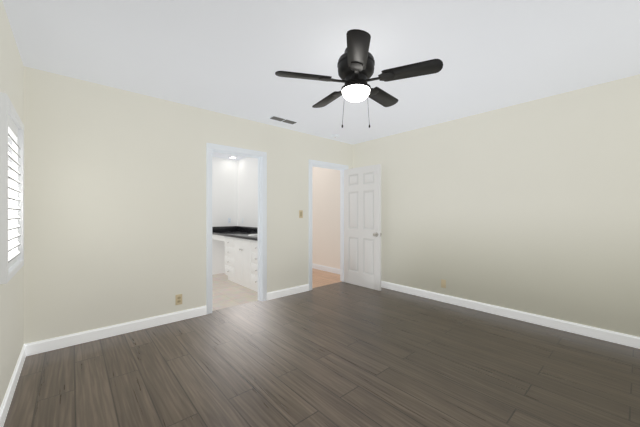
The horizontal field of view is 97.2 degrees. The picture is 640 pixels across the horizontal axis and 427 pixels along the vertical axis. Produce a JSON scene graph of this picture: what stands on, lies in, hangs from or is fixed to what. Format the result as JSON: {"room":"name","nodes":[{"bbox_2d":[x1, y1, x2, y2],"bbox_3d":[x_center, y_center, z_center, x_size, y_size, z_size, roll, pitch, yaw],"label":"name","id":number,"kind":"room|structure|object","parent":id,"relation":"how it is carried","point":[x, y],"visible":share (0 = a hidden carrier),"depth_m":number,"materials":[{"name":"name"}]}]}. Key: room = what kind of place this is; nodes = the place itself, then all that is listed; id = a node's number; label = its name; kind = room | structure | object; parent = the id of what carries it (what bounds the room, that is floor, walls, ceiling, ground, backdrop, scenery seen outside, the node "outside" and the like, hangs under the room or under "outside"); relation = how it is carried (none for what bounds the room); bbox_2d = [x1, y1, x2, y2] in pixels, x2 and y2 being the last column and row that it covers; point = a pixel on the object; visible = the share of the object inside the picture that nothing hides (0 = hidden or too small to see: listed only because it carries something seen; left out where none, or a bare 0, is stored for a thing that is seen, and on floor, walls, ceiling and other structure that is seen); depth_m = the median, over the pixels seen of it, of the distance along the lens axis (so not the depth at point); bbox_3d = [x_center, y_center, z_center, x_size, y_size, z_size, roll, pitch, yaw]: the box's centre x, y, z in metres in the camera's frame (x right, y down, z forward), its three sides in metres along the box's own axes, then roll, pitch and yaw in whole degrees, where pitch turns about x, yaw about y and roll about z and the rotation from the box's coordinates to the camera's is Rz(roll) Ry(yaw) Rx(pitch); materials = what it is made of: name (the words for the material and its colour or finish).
{"room":"empty bedroom","nodes":[
{"label":"empty bedroom","id":0,"kind":"room"},
{"bbox_2d":[0,0,23,406],"bbox_3d":[-1.174,-0.020,0.795,0.105,2.440,4.105,0,0,-41],"label":"wall","id":1,"kind":"structure","parent":0,"point":[11,64],"depth_m":1.86,"materials":[{"name":"paint"}]},
{"bbox_2d":[0,92,23,283],"bbox_3d":[-1.982,-0.135,1.760,0.125,1.030,0.730,0,0,-41],"label":"window shutter","id":2,"kind":"object","parent":1,"relation":"attached to","point":[11,125],"visible":1,"depth_m":1.76,"materials":[{"name":"white wood"}]},
{"bbox_2d":[24,66,352,343],"bbox_3d":[-0.956,-0.020,3.789,4.385,2.440,0.105,0,0,-41],"label":"wall","id":3,"kind":"structure","parent":0,"point":[115,178],"depth_m":2.86,"materials":[{"name":"paint"}]},
{"bbox_2d":[176,294,181,304],"bbox_3d":[-1.581,0.965,3.163,0.070,0.115,0.009,0,0,-41],"label":"outlet","id":4,"kind":"object","parent":3,"relation":"attached to","point":[179,296],"visible":1,"depth_m":3.16,"materials":[{"name":"beige plastic"}]},
{"bbox_2d":[206,143,266,313],"bbox_3d":[-1.086,0.178,3.675,0.816,2.043,0.141,0,0,-41],"label":"door frame","id":5,"kind":"structure","parent":3,"relation":"attached to","point":[261,156],"depth_m":3.79,"materials":[{"name":"white wood"}]},
{"bbox_2d":[299,210,302,217],"bbox_3d":[-0.288,0.010,4.297,0.070,0.115,0.012,0,0,-41],"label":"switch plate","id":6,"kind":"object","parent":3,"relation":"attached to","point":[300,211],"visible":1,"depth_m":4.29,"materials":[{"name":"beige plastic"}]},
{"bbox_2d":[309,159,348,290],"bbox_3d":[0.121,0.178,4.735,0.897,2.043,0.141,0,0,-41],"label":"door frame","id":7,"kind":"structure","parent":3,"relation":"attached to","point":[314,163],"depth_m":4.75,"materials":[{"name":"white wood"}]},
{"bbox_2d":[344,164,381,290],"bbox_3d":[0.682,0.214,4.644,0.179,1.955,0.782,0,0,-42],"label":"door","id":8,"kind":"structure","parent":3,"relation":"in","point":[362,185],"depth_m":4.61,"materials":[{"name":"white wood"}]},
{"bbox_2d":[212,157,237,274],"bbox_3d":[-2.539,-0.020,5.231,2.100,2.440,0.100,0,0,-41],"label":"wall","id":9,"kind":"structure","parent":0,"point":[224,171],"depth_m":5.67,"materials":[{"name":"paint"}]},
{"bbox_2d":[212,152,245,159],"bbox_3d":[-1.800,-1.160,4.465,2.000,0.100,2.025,0,0,-41],"label":"ceiling","id":10,"kind":"structure","parent":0,"point":[219,155],"depth_m":5.49,"materials":[{"name":"white paint"}]},
{"bbox_2d":[238,157,257,226],"bbox_3d":[-1.364,-0.020,5.560,0.100,2.440,3.095,0,0,-41],"label":"wall","id":11,"kind":"structure","parent":0,"point":[247,167],"depth_m":5.53,"materials":[{"name":"paint"}]},
{"bbox_2d":[2,0,639,144],"bbox_3d":[0.370,-1.290,2.222,4.310,0.100,4.210,0,0,-41],"label":"ceiling","id":12,"kind":"structure","parent":0,"point":[221,56],"depth_m":2.12,"materials":[{"name":"paint"}]},
{"bbox_2d":[268,115,297,124],"bbox_3d":[-0.481,-1.234,3.737,0.400,0.012,0.140,0,0,-41],"label":"ceiling vent","id":13,"kind":"object","parent":12,"relation":"in","point":[273,117],"visible":1,"depth_m":3.71,"materials":[{"name":"white metal"}]},
{"bbox_2d":[275,29,442,127],"bbox_3d":[0.284,-0.946,2.186,1.150,0.588,1.161,0,0,-41],"label":"fan","id":14,"kind":"object","parent":12,"relation":"hanging from","point":[355,67],"visible":1,"depth_m":2.05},
{"bbox_2d":[3,268,639,426],"bbox_3d":[-0.585,1.250,3.443,4.485,0.100,7.305,0,0,-41],"label":"floor","id":15,"kind":"structure","parent":0,"point":[340,354],"depth_m":2.14,"materials":[{"name":"laminate"}]},
{"bbox_2d":[212,226,257,291],"bbox_3d":[-1.264,0.724,4.936,0.570,0.953,2.020,0,0,-41],"label":"vanity","id":16,"kind":"object","parent":15,"relation":"on","point":[241,242],"visible":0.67,"depth_m":4.66,"materials":[{"name":"white wood"}]},
{"bbox_2d":[312,166,339,268],"bbox_3d":[-0.327,-0.020,6.471,0.100,2.440,3.095,0,0,-41],"label":"wall","id":17,"kind":"structure","parent":0,"point":[325,182],"depth_m":5.87,"materials":[{"name":"paint"}]},
{"bbox_2d":[312,263,339,273],"bbox_3d":[-0.813,1.150,5.978,1.280,0.100,2.995,0,0,-41],"label":"baseboard","id":18,"kind":"structure","parent":17,"relation":"attached to","point":[315,266],"depth_m":5.85,"materials":[{"name":"white wood"}]},
{"bbox_2d":[353,74,639,336],"bbox_3d":[1.985,-0.020,3.571,0.105,2.440,4.105,0,0,-41],"label":"wall","id":19,"kind":"structure","parent":0,"point":[533,207],"depth_m":3.14,"materials":[{"name":"paint"}]},
{"bbox_2d":[0,281,639,426],"bbox_3d":[0.370,1.150,2.222,4.100,0.100,4.000,0,0,-41],"label":"baseboard","id":20,"kind":"structure","parent":19,"relation":"attached to","point":[42,346],"depth_m":2.87,"materials":[{"name":"white wood"}]},
{"bbox_2d":[441,279,445,287],"bbox_3d":[1.683,0.955,3.841,0.009,0.115,0.070,0,0,-41],"label":"outlet","id":21,"kind":"object","parent":19,"relation":"attached to","point":[443,282],"visible":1,"depth_m":3.84,"materials":[{"name":"beige plastic"}]}
]}

